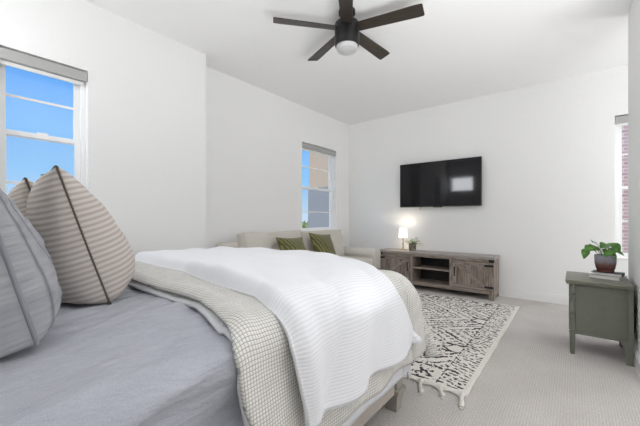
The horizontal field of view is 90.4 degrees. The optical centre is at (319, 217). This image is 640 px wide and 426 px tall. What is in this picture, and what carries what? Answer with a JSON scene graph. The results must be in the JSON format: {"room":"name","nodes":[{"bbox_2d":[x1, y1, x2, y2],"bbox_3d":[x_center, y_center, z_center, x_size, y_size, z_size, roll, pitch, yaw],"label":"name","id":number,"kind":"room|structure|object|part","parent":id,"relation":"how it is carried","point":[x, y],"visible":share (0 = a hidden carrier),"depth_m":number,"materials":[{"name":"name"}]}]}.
{"room":"bedroom","nodes":[
{"label":"bedroom","id":0,"kind":"room"},
{"bbox_2d":[0,0,205,255],"bbox_3d":[-2.289,-0.349,2.744,0.400,3.050,2.645,0,0,38],"label":"wall","id":1,"kind":"structure","parent":0,"point":[146,88],"depth_m":3.06,"materials":[{"name":"paint"}]},
{"bbox_2d":[0,64,85,193],"bbox_3d":[-2.248,-0.509,2.582,0.157,1.530,0.573,0,0,38],"label":"window","id":2,"kind":"structure","parent":1,"relation":"in","point":[79,92],"depth_m":2.70,"materials":[{"name":"white plastic"}]},
{"bbox_3d":[-2.290,-0.936,2.615,0.030,0.605,0.503,0,0,38],"label":"sash","id":3,"kind":"part","parent":2,"relation":"part of","materials":[{"name":"white plastic"}]},
{"bbox_3d":[-2.264,-0.227,2.595,0.030,0.895,0.503,0,0,38],"label":"sash","id":4,"kind":"part","parent":2,"relation":"part of","materials":[{"name":"white plastic"}]},
{"bbox_2d":[0,47,87,85],"bbox_3d":[-2.224,-1.203,2.563,0.079,0.110,0.569,0,0,38],"label":"roller shade","id":5,"kind":"object","parent":2,"relation":"attached to","point":[11,58],"visible":1,"depth_m":2.53,"materials":[{"name":"white fabric"}]},
{"bbox_3d":[-2.276,-0.509,2.604,0.085,1.530,0.573,0,0,38],"label":"frame","id":6,"kind":"part","parent":2,"relation":"part of","materials":[{"name":"white plastic"}]},
{"bbox_2d":[206,66,348,248],"bbox_3d":[-0.516,-0.349,5.174,0.150,3.050,3.365,0,0,38],"label":"wall","id":7,"kind":"structure","parent":0,"point":[255,136],"depth_m":4.57,"materials":[{"name":"paint"}]},
{"bbox_2d":[302,156,333,230],"bbox_3d":[-0.048,-0.509,5.749,0.157,1.530,0.981,0,0,38],"label":"window","id":8,"kind":"structure","parent":7,"relation":"in","point":[330,171],"depth_m":6.10,"materials":[{"name":"white plastic"}]},
{"bbox_3d":[-0.064,-0.157,5.762,0.030,0.755,0.911,0,0,38],"label":"sash","id":9,"kind":"part","parent":8,"relation":"part of","materials":[{"name":"white plastic"}]},
{"bbox_3d":[-0.090,-0.867,5.782,0.030,0.745,0.911,0,0,38],"label":"sash","id":10,"kind":"part","parent":8,"relation":"part of","materials":[{"name":"white plastic"}]},
{"bbox_2d":[302,143,335,157],"bbox_3d":[-0.024,-1.203,5.730,0.079,0.110,0.977,0,0,38],"label":"roller shade","id":11,"kind":"object","parent":7,"relation":"attached to","point":[307,147],"visible":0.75,"depth_m":5.67,"materials":[{"name":"white fabric"}]},
{"bbox_2d":[85,0,631,124],"bbox_3d":[0.362,-1.949,1.820,6.500,0.150,8.500,0,0,38],"label":"ceiling","id":12,"kind":"structure","parent":0,"point":[459,50],"depth_m":3.44,"materials":[{"name":"paint"}]},
{"bbox_2d":[273,0,424,60],"bbox_3d":[0.277,-1.681,2.914,1.293,0.387,1.257,0,0,38],"label":"ceiling fan","id":13,"kind":"object","parent":12,"relation":"hanging from","point":[347,39],"visible":1,"depth_m":2.79,"materials":[{"name":"black metal"}]},
{"bbox_3d":[-0.123,-1.709,2.812,0.583,0.008,0.128,0,13,-12],"label":"blade","id":14,"kind":"part","parent":13,"relation":"part of","materials":[{"name":"brown wood"}]},
{"bbox_3d":[0.060,-1.709,3.214,0.128,0.008,0.583,-15,7,-29],"label":"blade","id":15,"kind":"part","parent":13,"relation":"part of","materials":[{"name":"brown wood"}]},
{"bbox_3d":[0.203,-1.709,2.513,0.128,0.008,0.583,13,1,6],"label":"blade","id":16,"kind":"part","parent":13,"relation":"part of","materials":[{"name":"brown wood"}]},
{"bbox_3d":[0.245,-1.520,2.887,0.196,0.067,0.196,0,0,38],"label":"light globe","id":17,"kind":"part","parent":13,"relation":"part of","materials":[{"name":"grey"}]},
{"bbox_3d":[0.500,-1.709,3.164,0.128,0.008,0.583,-17,-11,41],"label":"blade","id":18,"kind":"part","parent":13,"relation":"part of","materials":[{"name":"brown wood"}]},
{"bbox_3d":[0.588,-1.709,2.731,0.583,0.008,0.128,0,-13,24],"label":"blade","id":19,"kind":"part","parent":13,"relation":"part of","materials":[{"name":"brown wood"}]},
{"bbox_2d":[349,65,627,295],"bbox_3d":[2.828,-0.349,4.760,5.900,3.050,0.150,0,0,38],"label":"wall","id":20,"kind":"structure","parent":0,"point":[547,150],"depth_m":4.66,"materials":[{"name":"paint"}]},
{"bbox_2d":[400,156,481,208],"bbox_3d":[1.968,-0.526,5.275,1.316,0.809,0.112,0,0,38],"label":"television","id":21,"kind":"object","parent":20,"relation":"attached to","point":[453,182],"visible":1,"depth_m":5.18,"materials":[{"name":"black plastic"}]},
{"bbox_2d":[421,285,568,304],"bbox_3d":[2.756,1.113,4.710,5.550,0.125,0.016,0,0,38],"label":"baseboard","id":22,"kind":"structure","parent":20,"relation":"attached to","point":[512,293],"depth_m":4.49,"materials":[{"name":"white paint"}]},
{"bbox_2d":[615,115,627,259],"bbox_3d":[4.098,-0.379,3.738,0.940,1.790,0.157,0,0,38],"label":"window","id":23,"kind":"structure","parent":20,"relation":"in","point":[618,129],"depth_m":4.01,"materials":[{"name":"white plastic"}]},
{"bbox_3d":[4.131,-0.796,3.780,0.870,0.885,0.030,0,0,38],"label":"sash","id":24,"kind":"part","parent":23,"relation":"part of","materials":[{"name":"white plastic"}]},
{"bbox_2d":[615,115,627,125],"bbox_3d":[4.079,-1.203,3.714,0.936,0.110,0.079,0,0,38],"label":"roller shade","id":25,"kind":"object","parent":23,"relation":"attached to","point":[620,120],"visible":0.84,"depth_m":3.94,"materials":[{"name":"white fabric"}]},
{"bbox_3d":[4.111,0.043,3.754,0.870,0.875,0.030,0,0,38],"label":"sash","id":26,"kind":"part","parent":23,"relation":"part of","materials":[{"name":"white plastic"}]},
{"bbox_2d":[363,284,639,425],"bbox_3d":[0.650,1.236,2.102,6.200,0.120,7.300,0,0,38],"label":"floor","id":27,"kind":"structure","parent":0,"point":[532,377],"depth_m":2.21,"materials":[{"name":"carpet"}]},
{"bbox_2d":[216,229,380,268],"bbox_3d":[-0.140,0.681,4.667,0.950,0.990,2.630,0,0,38],"label":"sofa","id":28,"kind":"object","parent":27,"relation":"on","point":[371,256],"visible":0.23,"depth_m":4.78,"materials":[{"name":"beige fabric"}]},
{"bbox_2d":[237,230,300,249],"bbox_3d":[-0.637,0.437,4.372,0.265,0.485,1.050,-13,-8,38],"label":"cushion","id":29,"kind":"object","parent":28,"relation":"on","point":[246,239],"depth_m":4.14,"materials":[{"name":"beige fabric"}]},
{"bbox_2d":[276,237,305,249],"bbox_3d":[-0.339,0.470,4.269,0.251,0.423,0.505,0,0,42],"label":"throw pillow","id":30,"kind":"object","parent":28,"relation":"on","point":[284,243],"visible":0.46,"depth_m":4.21,"materials":[{"name":"green fabric"}]},
{"bbox_2d":[309,233,335,254],"bbox_3d":[0.059,0.447,4.758,0.244,0.452,0.523,0,0,44],"label":"throw pillow","id":31,"kind":"object","parent":28,"relation":"on","point":[320,243],"visible":0.72,"depth_m":4.67,"materials":[{"name":"green fabric"}]},
{"bbox_2d":[301,229,344,255],"bbox_3d":[0.020,0.446,5.191,0.262,0.465,1.050,-13,-8,38],"label":"cushion","id":32,"kind":"object","parent":28,"relation":"on","point":[336,236],"depth_m":5.28,"materials":[{"name":"beige fabric"}]},
{"bbox_2d":[341,255,372,265],"bbox_3d":[0.258,0.736,5.015,0.760,0.160,1.030,0,0,38],"label":"seat cushion","id":33,"kind":"object","parent":28,"relation":"on","point":[368,259],"depth_m":5.22,"materials":[{"name":"beige fabric"}]},
{"bbox_3d":[0.599,0.789,5.580,0.910,0.534,0.265,0,0,38],"label":"arm","id":34,"kind":"part","parent":28,"relation":"part of","materials":[{"name":"beige fabric"}]},
{"bbox_2d":[351,378,405,425],"bbox_3d":[-0.939,0.581,1.679,1.960,1.190,2.298,0,0,38],"label":"bed","id":35,"kind":"object","parent":27,"relation":"on","point":[392,399],"visible":0.12,"depth_m":1.87,"materials":[{"name":"beige paint"}]},
{"bbox_2d":[0,285,243,425],"bbox_3d":[-0.886,0.618,1.714,1.995,0.488,2.298,0,0,38],"label":"fitted sheet","id":36,"kind":"object","parent":35,"relation":"on","point":[141,358],"visible":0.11,"depth_m":0.88,"materials":[{"name":"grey fabric"}]},
{"bbox_2d":[7,177,33,216],"bbox_3d":[-1.700,0.099,1.987,0.446,0.627,0.602,0,0,-42],"label":"striped pillow","id":37,"kind":"object","parent":36,"relation":"on","point":[19,194],"visible":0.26,"depth_m":1.71,"materials":[{"name":"fabric"}]},
{"bbox_2d":[0,188,61,357],"bbox_3d":[-1.102,0.115,1.048,0.635,0.557,0.371,0,0,38],"label":"pillow","id":38,"kind":"object","parent":36,"relation":"on","point":[30,289],"visible":1,"depth_m":0.90,"materials":[{"name":"grey fabric"}]},
{"bbox_2d":[26,165,134,303],"bbox_3d":[-1.195,0.081,1.611,0.602,0.626,0.446,0,0,39],"label":"striped pillow","id":39,"kind":"object","parent":36,"relation":"on","point":[93,260],"visible":0.92,"depth_m":1.37,"materials":[{"name":"fabric"}]},
{"bbox_2d":[128,280,411,425],"bbox_3d":[-0.587,0.681,2.124,2.012,0.639,1.393,0,0,38],"label":"sheet","id":40,"kind":"object","parent":36,"relation":"on","point":[215,321],"visible":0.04,"depth_m":1.46,"materials":[{"name":"grey fabric"}]},
{"bbox_2d":[131,261,438,425],"bbox_3d":[-0.528,0.594,2.156,2.211,0.543,1.549,0,0,38],"label":"quilt","id":41,"kind":"object","parent":35,"relation":"on","point":[267,378],"visible":0.27,"depth_m":1.11,"materials":[{"name":"beige fabric"}]},
{"bbox_2d":[135,246,421,425],"bbox_3d":[-0.543,0.488,2.158,2.200,0.492,1.153,0,0,38],"label":"blanket","id":42,"kind":"object","parent":41,"relation":"on","point":[344,322],"visible":0.99,"depth_m":1.39,"materials":[{"name":"white fabric"}]},
{"bbox_3d":[-0.200,0.964,1.111,0.039,0.195,2.062,0,0,38],"label":"rail","id":43,"kind":"part","parent":35,"relation":"part of","materials":[{"name":"beige paint"}]},
{"bbox_3d":[0.454,1.006,1.965,0.116,0.340,0.116,0,0,38],"label":"leg","id":44,"kind":"part","parent":35,"relation":"part of","materials":[{"name":"beige wood"}]},
{"bbox_2d":[379,248,499,300],"bbox_3d":[1.844,0.869,5.150,1.815,0.615,0.413,0,0,38],"label":"media console","id":45,"kind":"object","parent":27,"relation":"on","point":[468,272],"visible":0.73,"depth_m":4.91,"materials":[{"name":"grey wood"}]},
{"bbox_3d":[1.276,0.668,5.375,0.487,0.055,0.014,0,0,38],"label":"door rail","id":46,"kind":"part","parent":45,"relation":"part of","materials":[{"name":"grey wood"}]},
{"bbox_3d":[1.286,0.839,5.388,0.487,0.395,0.018,0,0,38],"label":"door","id":47,"kind":"part","parent":45,"relation":"part of","materials":[{"name":"grey wood"}]},
{"bbox_2d":[399,228,406,249],"bbox_3d":[1.437,0.373,5.501,0.148,0.375,0.148,0,0,38],"label":"table lamp","id":48,"kind":"object","parent":45,"relation":"on","point":[402,231],"visible":0.98,"depth_m":5.45,"materials":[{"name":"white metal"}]},
{"bbox_3d":[1.437,0.266,5.501,0.148,0.160,0.148,0,0,38],"label":"lamp shade","id":49,"kind":"part","parent":48,"relation":"part of","materials":[{"name":"white fabric"}]},
{"bbox_2d":[405,237,420,250],"bbox_3d":[1.573,0.451,5.338,0.298,0.221,0.266,0,0,38],"label":"potted plant","id":50,"kind":"object","parent":45,"relation":"on","point":[412,246],"visible":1,"depth_m":5.31,"materials":[{"name":"green plant"}]},
{"bbox_3d":[1.559,0.501,5.366,0.124,0.120,0.124,0,0,38],"label":"pot","id":51,"kind":"part","parent":50,"relation":"part of","materials":[{"name":"ceramic"}]},
{"bbox_3d":[1.859,1.056,5.169,1.755,0.020,0.345,0,0,38],"label":"panel","id":52,"kind":"part","parent":45,"relation":"part of","materials":[{"name":"grey wood"}]},
{"bbox_2d":[413,265,448,271],"bbox_3d":[1.857,0.820,5.161,0.580,0.023,0.340,0,0,38],"label":"shelf","id":53,"kind":"object","parent":45,"relation":"attached to","point":[445,268],"depth_m":5.14,"materials":[{"name":"grey wood"}]},
{"bbox_3d":[1.746,0.616,5.026,1.665,0.040,0.030,0,0,38],"label":"rail","id":54,"kind":"part","parent":45,"relation":"part of","materials":[{"name":"grey wood"}]},
{"bbox_3d":[1.968,0.836,5.306,1.755,0.480,0.010,0,0,38],"label":"panel","id":55,"kind":"part","parent":45,"relation":"part of","materials":[{"name":"wood"}]},
{"bbox_3d":[1.746,1.066,5.026,1.665,0.050,0.030,0,0,38],"label":"rail","id":56,"kind":"part","parent":45,"relation":"part of","materials":[{"name":"grey wood"}]},
{"bbox_3d":[2.194,1.008,4.645,0.482,0.055,0.014,0,0,38],"label":"door rail","id":57,"kind":"part","parent":45,"relation":"part of","materials":[{"name":"grey wood"}]},
{"bbox_3d":[2.194,0.668,4.645,0.482,0.055,0.014,0,0,38],"label":"door rail","id":58,"kind":"part","parent":45,"relation":"part of","materials":[{"name":"grey wood"}]},
{"bbox_3d":[2.204,0.839,4.658,0.482,0.395,0.018,0,0,38],"label":"door","id":59,"kind":"part","parent":45,"relation":"part of","materials":[{"name":"grey wood"}]},
{"bbox_3d":[2.429,0.886,4.495,0.065,0.580,0.060,0,0,38],"label":"post","id":60,"kind":"part","parent":45,"relation":"part of","materials":[{"name":"grey wood"}]},
{"bbox_3d":[2.566,0.856,4.632,0.020,0.520,0.325,0,0,38],"label":"panel","id":61,"kind":"part","parent":45,"relation":"part of","materials":[{"name":"grey wood"}]},
{"bbox_2d":[402,291,519,409],"bbox_3d":[1.009,1.165,3.620,1.880,0.036,2.826,0,0,38],"label":"area rug","id":62,"kind":"object","parent":27,"relation":"on","point":[466,333],"visible":0.4,"depth_m":3.02,"materials":[{"name":"beige fabric"}]},
{"bbox_3d":[0.224,1.165,2.638,1.804,0.017,0.050,0,0,38],"label":"fringe cord","id":63,"kind":"part","parent":62,"relation":"part of","materials":[{"name":"beige fabric"}]},
{"bbox_2d":[565,271,633,366],"bbox_3d":[2.458,0.855,2.830,0.428,0.642,0.554,0,0,38],"label":"side table","id":64,"kind":"object","parent":27,"relation":"on","point":[598,307],"visible":0.97,"depth_m":2.63,"materials":[{"name":"green paint"}]},
{"bbox_3d":[2.184,0.873,2.753,0.052,0.606,0.052,0,0,38],"label":"corner post","id":65,"kind":"part","parent":64,"relation":"part of","materials":[{"name":"green paint"}]},
{"bbox_3d":[2.467,0.994,2.822,0.368,0.015,0.470,0,0,38],"label":"panel","id":66,"kind":"part","parent":64,"relation":"part of","materials":[{"name":"green paint"}]},
{"bbox_3d":[2.327,0.782,2.647,0.348,0.437,0.012,0,0,38],"label":"panel","id":67,"kind":"part","parent":64,"relation":"part of","materials":[{"name":"green paint"}]},
{"bbox_2d":[588,273,626,280],"bbox_3d":[2.535,0.520,2.808,0.160,0.028,0.215,0,0,-30],"label":"book","id":68,"kind":"object","parent":64,"relation":"on","point":[590,274],"visible":0.81,"depth_m":2.75,"materials":[{"name":"grey paper"}]},
{"bbox_2d":[591,270,624,276],"bbox_3d":[2.544,0.494,2.813,0.150,0.024,0.205,0,0,-40],"label":"book","id":69,"kind":"object","parent":68,"relation":"on","point":[615,274],"visible":0.94,"depth_m":2.77,"materials":[{"name":"grey paper"}]},
{"bbox_2d":[581,240,623,272],"bbox_3d":[2.503,0.340,2.814,0.370,0.284,0.165,0,0,-12],"label":"pothos","id":70,"kind":"object","parent":69,"relation":"on","point":[605,262],"visible":1,"depth_m":2.79,"materials":[{"name":"plant"}]},
{"bbox_3d":[2.499,0.282,2.818,0.284,0.128,0.074,0,0,-2],"label":"stem","id":71,"kind":"part","parent":70,"relation":"part of","materials":[{"name":"green plant"}]},
{"bbox_2d":[594,254,616,272],"bbox_3d":[2.535,0.407,2.826,0.150,0.150,0.150,0,0,38],"label":"pot","id":72,"kind":"object","parent":69,"relation":"on","point":[604,264],"depth_m":2.77,"materials":[{"name":"ceramic"}]},
{"bbox_3d":[2.453,0.873,2.539,0.070,0.606,0.040,0,0,38],"label":"leg","id":73,"kind":"part","parent":64,"relation":"part of","materials":[{"name":"green paint"}]},
{"bbox_2d":[628,0,639,354],"bbox_3d":[2.626,-0.349,2.562,0.120,3.050,0.880,0,0,38],"label":"wall","id":74,"kind":"structure","parent":0,"point":[634,12],"depth_m":2.64,"materials":[{"name":"paint"}]},
{"bbox_2d":[634,344,639,376],"bbox_3d":[2.573,1.113,2.605,0.016,0.125,0.880,0,0,38],"label":"baseboard","id":75,"kind":"structure","parent":74,"relation":"attached to","point":[636,354],"depth_m":2.46,"materials":[{"name":"white"}]},
{"label":"outside","id":76,"kind":"structure","parent":0,"visible":0},
{"bbox_3d":[6.225,4.426,7.826,120.000,0.100,140.000,0,0,39],"label":"ground","id":77,"kind":"structure","parent":76,"visible":0},
{"bbox_2d":[302,221,307,227],"bbox_3d":[-1.214,2.237,17.623,2.476,4.286,2.394,0,0,38],"label":"tree","id":78,"kind":"object","parent":77,"relation":"on","point":[304,223],"visible":0.03,"depth_m":17.52,"materials":[{"name":"green plant"}]},
{"bbox_2d":[308,152,328,227],"bbox_3d":[3.156,0.276,12.120,6.550,8.200,4.500,0,0,38],"label":"house","id":79,"kind":"structure","parent":77,"relation":"on","point":[318,201],"depth_m":12.18,"materials":[{"name":"beige paint"}]},
{"bbox_2d":[622,125,627,252],"bbox_3d":[8.665,0.751,6.716,6.000,7.250,3.500,0,0,38],"label":"brick house","id":80,"kind":"structure","parent":77,"relation":"on","point":[624,127],"depth_m":6.67,"materials":[{"name":"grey brick"}]}
]}

